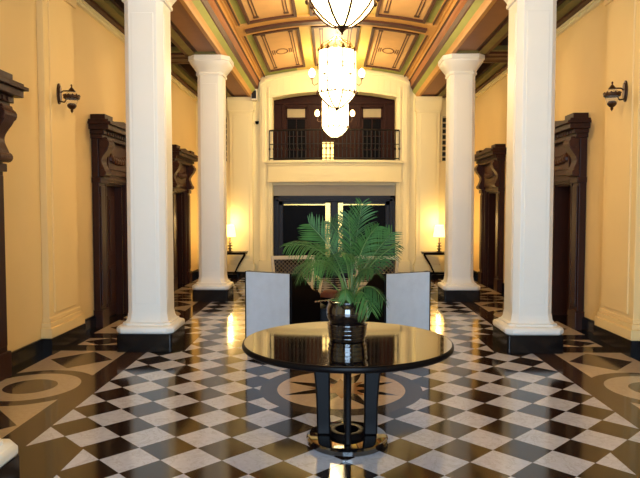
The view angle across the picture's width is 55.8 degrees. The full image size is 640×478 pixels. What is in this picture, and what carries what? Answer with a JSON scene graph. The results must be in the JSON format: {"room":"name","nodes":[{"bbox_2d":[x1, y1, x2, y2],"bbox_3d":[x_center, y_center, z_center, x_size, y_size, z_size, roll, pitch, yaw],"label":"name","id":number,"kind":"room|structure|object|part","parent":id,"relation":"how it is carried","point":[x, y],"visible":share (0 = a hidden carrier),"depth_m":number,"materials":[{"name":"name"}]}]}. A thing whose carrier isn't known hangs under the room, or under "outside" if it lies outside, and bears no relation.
{"room":"hotel lobby","nodes":[
{"label":"hotel lobby","id":0,"kind":"room"},
{"bbox_2d":[0,0,197,351],"bbox_3d":[-3.403,-1.036,6.465,0.320,4.810,18.100,0,3,1],"label":"wall","id":1,"kind":"structure","parent":0,"point":[99,55],"depth_m":6.91,"materials":[{"name":"paint"}]},
{"bbox_2d":[0,69,28,381],"bbox_3d":[-3.254,-0.082,5.257,0.620,3.020,1.820,0,3,1],"label":"door","id":2,"kind":"structure","parent":1,"relation":"in","point":[10,89],"depth_m":5.95,"materials":[{"name":"brown wood"}]},
{"bbox_3d":[-3.104,-1.420,5.190,0.320,0.340,1.820,0,3,1],"label":"cornice","id":3,"kind":"part","parent":2,"relation":"part of","materials":[{"name":"brown wood"}]},
{"bbox_2d":[36,0,84,338],"bbox_3d":[-3.163,-0.965,7.386,0.130,4.200,0.960,0,3,1],"label":"pilaster","id":4,"kind":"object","parent":1,"relation":"attached to","point":[62,313],"depth_m":7.20,"materials":[{"name":"paint"}]},
{"bbox_2d":[57,83,80,112],"bbox_3d":[-3.005,-1.683,7.248,0.258,0.359,0.200,0,3,1],"label":"wall lantern","id":5,"kind":"object","parent":1,"relation":"attached to","point":[71,97],"visible":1,"depth_m":7.21,"materials":[{"name":"brown metal"}]},
{"bbox_3d":[-2.974,-1.679,7.248,0.150,0.170,0.150,0,3,1],"label":"glass","id":6,"kind":"part","parent":5,"relation":"part of","materials":[{"name":"white glass"}]},
{"bbox_2d":[11,269,198,370],"bbox_3d":[-3.178,1.279,6.422,0.135,0.190,17.800,0,3,1],"label":"baseboard","id":7,"kind":"structure","parent":1,"relation":"attached to","point":[32,351],"depth_m":7.01,"materials":[{"name":"black stone"}]},
{"bbox_2d":[87,114,127,327],"bbox_3d":[-3.186,-0.277,9.321,0.620,3.020,1.820,0,3,1],"label":"door","id":8,"kind":"structure","parent":1,"relation":"in","point":[108,137],"depth_m":8.88,"materials":[{"name":"brown wood"}]},
{"bbox_3d":[-3.036,-1.615,9.255,0.320,0.340,1.820,0,3,1],"label":"cornice","id":9,"kind":"part","parent":8,"relation":"part of","materials":[{"name":"brown wood"}]},
{"bbox_3d":[-3.162,0.167,8.847,0.085,2.180,0.130,0,3,1],"label":"casing","id":10,"kind":"part","parent":8,"relation":"part of","materials":[{"name":"brown wood"}]},
{"bbox_3d":[-3.146,0.119,9.835,0.085,2.180,0.130,0,3,1],"label":"casing","id":11,"kind":"part","parent":8,"relation":"part of","materials":[{"name":"brown wood"}]},
{"bbox_2d":[76,0,197,100],"bbox_3d":[-3.205,-3.046,6.215,0.080,0.070,17.800,0,3,1],"label":"trim","id":12,"kind":"structure","parent":1,"relation":"attached to","point":[82,4],"depth_m":9.04,"materials":[{"name":"yellow wood"}]},
{"bbox_2d":[172,144,197,290],"bbox_3d":[-3.121,-0.466,13.266,0.620,3.020,1.820,0,3,1],"label":"door","id":13,"kind":"structure","parent":1,"relation":"in","point":[183,160],"depth_m":13.68,"materials":[{"name":"brown wood"}]},
{"bbox_3d":[-3.080,-0.070,13.780,0.085,2.180,0.130,0,3,1],"label":"casing","id":14,"kind":"part","parent":13,"relation":"part of","materials":[{"name":"brown wood"}]},
{"bbox_3d":[-2.971,-1.804,13.200,0.320,0.340,1.820,0,3,1],"label":"cornice","id":15,"kind":"part","parent":13,"relation":"part of","materials":[{"name":"brown wood"}]},
{"bbox_2d":[0,276,639,477],"bbox_3d":[0.227,1.401,7.423,9.200,0.150,20.500,0,3,1],"label":"floor","id":16,"kind":"structure","parent":0,"point":[202,408],"depth_m":5.05,"materials":[{"name":"tile"}]},
{"bbox_2d":[0,438,19,477],"bbox_3d":[-2.141,-0.705,3.236,0.750,4.458,0.750,0,3,1],"label":"column","id":17,"kind":"structure","parent":16,"relation":"on","point":[9,456],"depth_m":3.53,"materials":[{"name":"paint"}]},
{"bbox_2d":[117,0,184,351],"bbox_3d":[-2.073,-0.903,7.370,0.750,4.458,0.750,0,3,1],"label":"column","id":18,"kind":"structure","parent":16,"relation":"on","point":[152,324],"depth_m":7.15,"materials":[{"name":"white stone"}]},
{"bbox_2d":[188,54,233,301],"bbox_3d":[-2.008,-1.091,11.305,0.750,4.458,0.750,0,3,1],"label":"column","id":19,"kind":"structure","parent":16,"relation":"on","point":[213,284],"depth_m":11.08,"materials":[{"name":"paint"}]},
{"bbox_2d":[227,251,247,278],"bbox_3d":[-2.250,0.641,14.877,0.920,0.655,0.400,0,3,1],"label":"console table","id":20,"kind":"object","parent":16,"relation":"on","point":[230,276],"visible":0.53,"depth_m":14.79,"materials":[{"name":"black paint"}]},
{"bbox_2d":[227,225,235,251],"bbox_3d":[-2.201,-0.014,14.795,0.300,0.660,0.300,0,3,1],"label":"table lamp","id":21,"kind":"object","parent":20,"relation":"on","point":[230,228],"visible":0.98,"depth_m":14.69,"materials":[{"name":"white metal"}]},
{"bbox_3d":[-2.201,-0.199,14.786,0.300,0.290,0.300,0,3,1],"label":"lamp shade","id":22,"kind":"part","parent":21,"relation":"part of","materials":[{"name":"beige fabric"}]},
{"bbox_3d":[-1.984,0.622,14.806,0.380,0.523,0.081,1,3,29],"label":"curved leg","id":23,"kind":"part","parent":20,"relation":"part of","materials":[{"name":"black paint"}]},
{"bbox_2d":[245,270,319,337],"bbox_3d":[-0.449,0.848,7.363,0.650,0.960,0.714,1,3,28],"label":"armchair","id":24,"kind":"object","parent":16,"relation":"on","point":[272,299],"visible":0.62,"depth_m":7.06,"materials":[{"name":"white fabric"}]},
{"bbox_3d":[-0.712,0.791,7.508,0.045,0.860,0.700,1,3,28],"label":"panel","id":25,"kind":"part","parent":24,"relation":"part of","materials":[{"name":"white fabric"}]},
{"bbox_3d":[-0.613,0.802,7.051,0.598,0.822,0.014,1,3,28],"label":"panel","id":26,"kind":"part","parent":24,"relation":"part of","materials":[{"name":"grey fabric"}]},
{"bbox_3d":[-0.598,0.814,7.080,0.560,0.855,0.050,1,3,28],"label":"frame","id":27,"kind":"part","parent":24,"relation":"part of","materials":[{"name":"black paint"}]},
{"bbox_3d":[-0.178,0.805,7.225,0.045,0.860,0.700,1,3,28],"label":"panel","id":28,"kind":"part","parent":24,"relation":"part of","materials":[{"name":"black paint"}]},
{"bbox_2d":[271,255,322,292],"bbox_3d":[-0.355,0.759,9.075,0.720,0.976,0.639,-1,3,-12],"label":"chair","id":29,"kind":"object","parent":16,"relation":"on","point":[273,258],"visible":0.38,"depth_m":9.31,"materials":[{"name":"brown wood"}]},
{"bbox_3d":[-0.411,0.486,9.334,0.690,0.455,0.085,-1,3,-12],"label":"frame","id":30,"kind":"part","parent":29,"relation":"part of","materials":[{"name":"brown wood"}]},
{"bbox_3d":[-0.121,0.750,9.399,0.064,0.964,0.118,1,3,25],"label":"leg","id":31,"kind":"part","parent":29,"relation":"part of","materials":[{"name":"brown wood"}]},
{"bbox_3d":[-0.041,0.686,9.113,0.089,0.283,0.582,-1,3,-12],"label":"arm","id":32,"kind":"part","parent":29,"relation":"part of","materials":[{"name":"brown wood"}]},
{"bbox_2d":[320,303,328,321],"bbox_3d":[0.236,1.088,8.008,0.840,0.420,0.480,0,3,1],"label":"coffee table","id":33,"kind":"object","parent":16,"relation":"on","point":[323,315],"visible":0.02,"depth_m":7.81,"materials":[{"name":"black paint"}]},
{"bbox_2d":[320,289,338,305],"bbox_3d":[0.136,0.772,7.995,0.340,0.210,0.340,0,3,1],"label":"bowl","id":34,"kind":"object","parent":33,"relation":"on","point":[326,294],"visible":0.46,"depth_m":7.89,"materials":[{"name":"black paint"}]},
{"bbox_2d":[242,321,453,456],"bbox_3d":[0.196,1.098,4.375,1.504,0.743,1.504,0,3,1],"label":"round table","id":35,"kind":"object","parent":16,"relation":"on","point":[386,347],"visible":0.97,"depth_m":4.20,"materials":[{"name":"black paint"}]},
{"bbox_2d":[279,198,403,342],"bbox_3d":[0.168,0.217,4.290,0.858,1.024,0.677,0,3,9],"label":"potted palm","id":36,"kind":"object","parent":35,"relation":"on","point":[347,314],"visible":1,"depth_m":4.24,"materials":[{"name":"plant"}]},
{"bbox_2d":[347,255,398,290],"bbox_3d":[0.803,0.760,9.056,0.720,0.976,0.639,1,3,14],"label":"chair","id":37,"kind":"object","parent":16,"relation":"on","point":[396,266],"visible":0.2,"depth_m":9.27,"materials":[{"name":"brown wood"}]},
{"bbox_2d":[356,271,430,330],"bbox_3d":[0.870,0.850,7.341,0.650,0.960,0.714,-1,3,-26],"label":"armchair","id":38,"kind":"object","parent":16,"relation":"on","point":[408,293],"visible":0.41,"depth_m":7.01,"materials":[{"name":"grey fabric"}]},
{"bbox_3d":[0.595,0.806,7.213,0.045,0.860,0.700,-1,3,-26],"label":"panel","id":39,"kind":"part","parent":38,"relation":"part of","materials":[{"name":"black paint"}]},
{"bbox_3d":[1.010,0.816,7.054,0.560,0.855,0.050,-1,3,-26],"label":"frame","id":40,"kind":"part","parent":38,"relation":"part of","materials":[{"name":"black paint"}]},
{"bbox_3d":[1.024,0.804,7.024,0.598,0.822,0.014,-1,3,-26],"label":"panel","id":41,"kind":"part","parent":38,"relation":"part of","materials":[{"name":"grey fabric"}]},
{"bbox_3d":[1.139,0.793,7.478,0.045,0.860,0.700,-1,3,-26],"label":"panel","id":42,"kind":"part","parent":38,"relation":"part of","materials":[{"name":"white fabric"}]},
{"bbox_2d":[421,251,444,278],"bbox_3d":[2.949,0.645,14.791,0.920,0.655,0.400,0,3,1],"label":"console table","id":43,"kind":"object","parent":16,"relation":"on","point":[433,276],"visible":0.5,"depth_m":14.72,"materials":[{"name":"black paint"}]},
{"bbox_3d":[2.681,0.625,14.729,0.380,0.523,0.081,-1,3,-27],"label":"curved leg","id":44,"kind":"part","parent":43,"relation":"part of","materials":[{"name":"black paint"}]},
{"bbox_2d":[433,225,444,251],"bbox_3d":[2.898,-0.010,14.710,0.300,0.660,0.300,0,3,1],"label":"table lamp","id":45,"kind":"object","parent":43,"relation":"on","point":[439,231],"visible":1,"depth_m":14.61,"materials":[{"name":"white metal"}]},
{"bbox_3d":[2.898,-0.195,14.702,0.300,0.290,0.300,0,3,1],"label":"lamp shade","id":46,"kind":"part","parent":45,"relation":"part of","materials":[{"name":"beige fabric"}]},
{"bbox_2d":[438,53,484,301],"bbox_3d":[2.592,-1.088,11.229,0.750,4.458,0.750,0,3,1],"label":"column","id":47,"kind":"structure","parent":16,"relation":"on","point":[458,284],"depth_m":11.00,"materials":[{"name":"paint"}]},
{"bbox_2d":[493,0,563,353],"bbox_3d":[2.526,-0.899,7.295,0.750,4.458,0.750,0,3,1],"label":"column","id":48,"kind":"structure","parent":16,"relation":"on","point":[526,325],"depth_m":7.08,"materials":[{"name":"paint"}]},
{"bbox_2d":[196,69,445,271],"bbox_3d":[0.359,-1.853,15.275,8.000,5.600,0.300,0,3,1],"label":"wall","id":49,"kind":"structure","parent":0,"point":[256,114],"depth_m":15.15,"materials":[{"name":"beige paint"}]},
{"bbox_2d":[226,115,228,162],"bbox_3d":[-2.444,-2.497,15.120,0.340,1.180,0.040,0,3,1],"label":"air vent","id":50,"kind":"object","parent":49,"relation":"in","point":[227,116],"visible":0.36,"depth_m":15.11,"materials":[{"name":"beige paint"}]},
{"bbox_2d":[227,97,255,271],"bbox_3d":[-1.960,-1.344,15.087,0.660,4.320,0.200,0,3,1],"label":"trim","id":51,"kind":"structure","parent":49,"relation":"attached to","point":[240,109],"depth_m":15.04,"materials":[{"name":"beige paint"}]},
{"bbox_2d":[251,89,257,100],"bbox_3d":[-1.611,-3.533,14.918,0.150,0.270,0.338,0,3,1],"label":"wall speaker","id":52,"kind":"object","parent":49,"relation":"attached to","point":[254,96],"visible":0.82,"depth_m":14.76,"materials":[{"name":"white plastic"}]},
{"bbox_2d":[197,271,443,276],"bbox_3d":[0.354,0.890,15.156,6.910,0.130,0.200,0,3,1],"label":"baseboard","id":53,"kind":"structure","parent":49,"relation":"attached to","point":[241,274],"depth_m":15.09,"materials":[{"name":"black stone"}]},
{"bbox_2d":[273,185,394,275],"bbox_3d":[0.359,-0.206,15.369,3.070,2.300,0.270,0,3,1],"label":"door","id":54,"kind":"structure","parent":49,"relation":"in","point":[292,204],"depth_m":15.29,"materials":[{"name":"glass"}]},
{"bbox_3d":[-0.374,-0.095,15.356,1.125,1.520,0.010,0,3,1],"label":"pane","id":55,"kind":"part","parent":54,"relation":"part of","materials":[{"name":"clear glass"}]},
{"bbox_3d":[0.360,-1.227,15.365,3.070,0.260,0.180,0,3,1],"label":"lintel panel","id":56,"kind":"part","parent":54,"relation":"part of","materials":[{"name":"beige wood"}]},
{"bbox_3d":[1.091,-0.094,15.332,1.125,1.520,0.010,0,3,1],"label":"pane","id":57,"kind":"part","parent":54,"relation":"part of","materials":[{"name":"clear glass"}]},
{"bbox_2d":[265,160,402,181],"bbox_3d":[0.352,-1.669,14.868,3.400,0.530,0.310,0,3,1],"label":"balcony","id":58,"kind":"object","parent":49,"relation":"attached to","point":[278,170],"visible":1,"depth_m":14.81,"materials":[{"name":"beige paint"}]},
{"bbox_2d":[269,129,399,159],"bbox_3d":[0.352,-2.317,14.861,3.244,0.755,0.221,0,3,1],"label":"balcony railing","id":59,"kind":"object","parent":58,"relation":"on","point":[281,130],"visible":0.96,"depth_m":14.81,"materials":[{"name":"black metal"}]},
{"bbox_3d":[0.352,-2.674,14.844,3.208,0.040,0.217,0,3,1],"label":"handrail","id":60,"kind":"part","parent":59,"relation":"part of","materials":[{"name":"black metal"}]},
{"bbox_3d":[0.352,-2.157,14.868,3.206,0.374,0.205,0,3,1],"label":"rail","id":61,"kind":"part","parent":59,"relation":"part of","materials":[{"name":"black metal"}]},
{"bbox_2d":[258,70,410,271],"bbox_3d":[0.355,-1.673,15.058,3.800,5.020,0.150,0,3,1],"label":"archway","id":62,"kind":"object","parent":49,"relation":"attached to","point":[291,83],"depth_m":14.98,"materials":[{"name":"beige paint"}]},
{"bbox_2d":[413,96,441,271],"bbox_3d":[2.669,-1.340,15.011,0.660,4.320,0.200,0,3,1],"label":"trim","id":63,"kind":"structure","parent":49,"relation":"attached to","point":[427,109],"depth_m":14.97,"materials":[{"name":"beige paint"}]},
{"bbox_2d":[440,115,445,162],"bbox_3d":[3.155,-2.492,15.028,0.340,1.180,0.040,0,3,1],"label":"air vent","id":64,"kind":"object","parent":49,"relation":"in","point":[442,117],"visible":0.35,"depth_m":15.02,"materials":[{"name":"metal"}]},
{"bbox_2d":[84,0,591,97],"bbox_3d":[0.210,-3.498,6.187,7.510,0.845,17.900,0,3,1],"label":"ceiling","id":65,"kind":"structure","parent":0,"point":[409,38],"depth_m":10.96,"materials":[{"name":"brown wood"}]},
{"bbox_3d":[-1.621,-3.589,6.163,0.060,0.030,17.800,0,3,1],"label":"moulding","id":66,"kind":"part","parent":65,"relation":"part of","materials":[{"name":"brown wood"}]},
{"bbox_3d":[-1.526,-3.618,6.160,0.020,0.050,17.800,0,3,1],"label":"moulding","id":67,"kind":"part","parent":65,"relation":"part of","materials":[{"name":"brown wood"}]},
{"bbox_2d":[315,99,354,140],"bbox_3d":[0.329,-3.170,13.390,0.888,1.990,0.791,0,3,1],"label":"chandelier","id":68,"kind":"object","parent":65,"relation":"hanging from","point":[334,124],"visible":0.53,"depth_m":13.21,"materials":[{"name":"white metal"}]},
{"bbox_3d":[0.329,-2.692,13.413,0.653,0.906,0.648,0,3,1],"label":"metal frame","id":69,"kind":"part","parent":68,"relation":"part of","materials":[{"name":"white glass"}]},
{"bbox_3d":[0.329,-2.358,13.429,0.558,0.215,0.558,0,3,1],"label":"lamp shade","id":70,"kind":"part","parent":68,"relation":"part of","materials":[{"name":"beige glass"}]},
{"bbox_3d":[0.329,-2.800,13.408,0.593,0.610,0.593,0,3,1],"label":"glass","id":71,"kind":"part","parent":68,"relation":"part of","materials":[{"name":"beige glass"}]},
{"bbox_3d":[0.292,-3.921,11.132,3.320,0.234,0.170,0,3,1],"label":"rib moulding","id":72,"kind":"part","parent":65,"relation":"part of","materials":[{"name":"brown wood"}]},
{"bbox_2d":[309,29,364,111],"bbox_3d":[0.264,-2.981,9.455,0.888,1.990,0.791,0,3,1],"label":"chandelier","id":73,"kind":"object","parent":65,"relation":"hanging from","point":[336,83],"visible":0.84,"depth_m":9.25,"materials":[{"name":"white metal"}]},
{"bbox_3d":[-0.127,-2.602,9.472,0.108,0.150,0.108,0,3,1],"label":"lamp shade","id":74,"kind":"part","parent":73,"relation":"part of","materials":[{"name":"beige glass"}]},
{"bbox_3d":[0.070,-2.585,9.135,0.108,0.150,0.108,0,3,1],"label":"lamp shade","id":75,"kind":"part","parent":73,"relation":"part of","materials":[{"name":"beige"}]},
{"bbox_3d":[0.264,-2.504,9.478,0.653,0.906,0.648,0,3,1],"label":"metal frame","id":76,"kind":"part","parent":73,"relation":"part of","materials":[{"name":"brown metal"}]},
{"bbox_3d":[0.264,-2.170,9.494,0.558,0.215,0.558,0,3,1],"label":"lamp shade","id":77,"kind":"part","parent":73,"relation":"part of","materials":[{"name":"beige glass"}]},
{"bbox_3d":[0.264,-3.066,9.451,0.637,0.280,0.637,0,3,1],"label":"crown","id":78,"kind":"part","parent":73,"relation":"part of","materials":[{"name":"gold metal"}]},
{"bbox_3d":[0.264,-2.611,9.473,0.593,0.610,0.593,0,3,1],"label":"glass","id":79,"kind":"part","parent":73,"relation":"part of","materials":[{"name":"beige glass"}]},
{"bbox_3d":[0.460,-2.585,9.137,0.108,0.150,0.108,0,3,1],"label":"lamp shade","id":80,"kind":"part","parent":73,"relation":"part of","materials":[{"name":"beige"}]},
{"bbox_3d":[0.653,-2.602,9.475,0.108,0.150,0.108,0,3,1],"label":"lamp shade","id":81,"kind":"part","parent":73,"relation":"part of","materials":[{"name":"beige glass"}]},
{"bbox_2d":[305,0,379,34],"bbox_3d":[0.194,-2.780,5.270,0.888,1.990,0.791,0,3,1],"label":"chandelier","id":82,"kind":"object","parent":65,"relation":"hanging from","point":[342,15],"visible":1,"depth_m":5.20,"materials":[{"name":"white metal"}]},
{"bbox_3d":[0.194,-1.969,5.309,0.558,0.215,0.558,0,3,1],"label":"lamp shade","id":83,"kind":"part","parent":82,"relation":"part of","materials":[{"name":"beige glass"}]},
{"bbox_3d":[1.944,-3.615,6.103,0.020,0.050,17.800,0,3,1],"label":"moulding","id":84,"kind":"part","parent":65,"relation":"part of","materials":[{"name":"brown wood"}]},
{"bbox_3d":[2.039,-3.586,6.103,0.060,0.030,17.800,0,3,1],"label":"moulding","id":85,"kind":"part","parent":65,"relation":"part of","materials":[{"name":"brown wood"}]},
{"bbox_2d":[326,298,367,324],"bbox_3d":[0.196,0.518,4.347,0.302,0.160,0.302,0,3,1],"label":"pot","id":86,"kind":"object","parent":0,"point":[339,312],"depth_m":4.22,"materials":[{"name":"ceramic"}]},
{"bbox_2d":[473,2,606,320],"bbox_3d":[3.826,-1.030,6.346,0.320,4.810,18.100,0,3,1],"label":"wall","id":87,"kind":"structure","parent":0,"point":[580,72],"depth_m":8.43,"materials":[{"name":"paint"}]},
{"bbox_2d":[474,144,506,291],"bbox_3d":[3.768,-0.460,13.153,0.620,3.020,1.820,0,3,1],"label":"door","id":88,"kind":"structure","parent":87,"relation":"in","point":[490,169],"depth_m":13.37,"materials":[{"name":"brown wood"}]},
{"bbox_3d":[3.744,-0.065,13.668,0.085,2.180,0.130,0,3,1],"label":"casing","id":89,"kind":"part","parent":88,"relation":"part of","materials":[{"name":"brown wood"}]},
{"bbox_3d":[3.618,-1.799,13.091,0.320,0.340,1.820,0,3,1],"label":"cornice","id":90,"kind":"part","parent":88,"relation":"part of","materials":[{"name":"brown wood"}]},
{"bbox_2d":[475,0,603,98],"bbox_3d":[3.624,-3.041,6.102,0.080,0.070,17.800,0,3,1],"label":"trim","id":91,"kind":"structure","parent":87,"relation":"attached to","point":[593,4],"depth_m":8.95,"materials":[{"name":"beige paint"}]},
{"bbox_2d":[473,270,639,357],"bbox_3d":[3.596,1.284,6.310,0.135,0.190,17.800,0,3,1],"label":"baseboard","id":92,"kind":"structure","parent":87,"relation":"attached to","point":[629,348],"depth_m":7.38,"materials":[{"name":"black stone"}]},
{"bbox_2d":[551,113,591,329],"bbox_3d":[3.703,-0.271,9.208,0.620,3.020,1.820,0,3,1],"label":"door","id":93,"kind":"structure","parent":87,"relation":"in","point":[570,134],"depth_m":8.62,"materials":[{"name":"brown wood"}]},
{"bbox_3d":[3.678,0.125,9.723,0.085,2.180,0.130,0,3,1],"label":"casing","id":94,"kind":"part","parent":93,"relation":"part of","materials":[{"name":"brown wood"}]},
{"bbox_3d":[3.662,0.172,8.734,0.085,2.180,0.130,0,3,1],"label":"casing","id":95,"kind":"part","parent":93,"relation":"part of","materials":[{"name":"brown wood"}]},
{"bbox_3d":[3.553,-1.610,9.146,0.320,0.340,1.820,0,3,1],"label":"cornice","id":96,"kind":"part","parent":93,"relation":"part of","materials":[{"name":"brown wood"}]},
{"bbox_2d":[603,80,627,110],"bbox_3d":[3.455,-1.676,7.092,0.258,0.359,0.200,0,3,1],"label":"wall lantern","id":97,"kind":"object","parent":87,"relation":"attached to","point":[612,94],"visible":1,"depth_m":7.05,"materials":[{"name":"brown metal"}]},
{"bbox_3d":[3.424,-1.671,7.093,0.150,0.170,0.150,0,3,1],"label":"glass","id":98,"kind":"part","parent":97,"relation":"part of","materials":[{"name":"white glass"}]},
{"bbox_2d":[594,0,639,340],"bbox_3d":[3.616,-0.959,7.274,0.130,4.200,0.960,0,3,1],"label":"pilaster","id":99,"kind":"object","parent":87,"relation":"attached to","point":[619,312],"depth_m":7.17,"materials":[{"name":"paint"}]},
{"bbox_3d":[0.362,-1.905,15.468,3.066,0.085,0.650,0,3,1],"label":"floor","id":100,"kind":"structure","parent":0,"visible":0},
{"bbox_2d":[321,141,333,159],"bbox_3d":[0.198,-2.202,15.231,0.320,0.530,0.180,0,3,1],"label":"lantern","id":101,"kind":"object","parent":100,"relation":"on","point":[324,145],"visible":0.38,"depth_m":15.16,"materials":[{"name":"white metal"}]},
{"bbox_2d":[274,95,394,159],"bbox_3d":[0.366,-2.953,15.648,3.470,2.000,0.150,0,3,1],"label":"door","id":102,"kind":"structure","parent":100,"relation":"on","point":[371,112],"depth_m":15.64,"materials":[{"name":"brown wood"}]},
{"bbox_3d":[-0.614,-3.254,15.675,0.460,0.220,0.010,0,3,1],"label":"transom pane","id":103,"kind":"part","parent":102,"relation":"part of","materials":[{"name":"beige glass"}]},
{"bbox_3d":[-0.614,-2.530,15.709,0.460,1.150,0.010,0,3,1],"label":"pane","id":104,"kind":"part","parent":102,"relation":"part of","materials":[{"name":"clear glass"}]},
{"bbox_3d":[1.346,-3.253,15.642,0.460,0.220,0.010,0,3,1],"label":"transom pane","id":105,"kind":"part","parent":102,"relation":"part of","materials":[{"name":"beige glass"}]},
{"bbox_3d":[1.346,-2.529,15.677,0.460,1.150,0.010,0,3,1],"label":"pane","id":106,"kind":"part","parent":102,"relation":"part of","materials":[{"name":"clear glass"}]}
]}

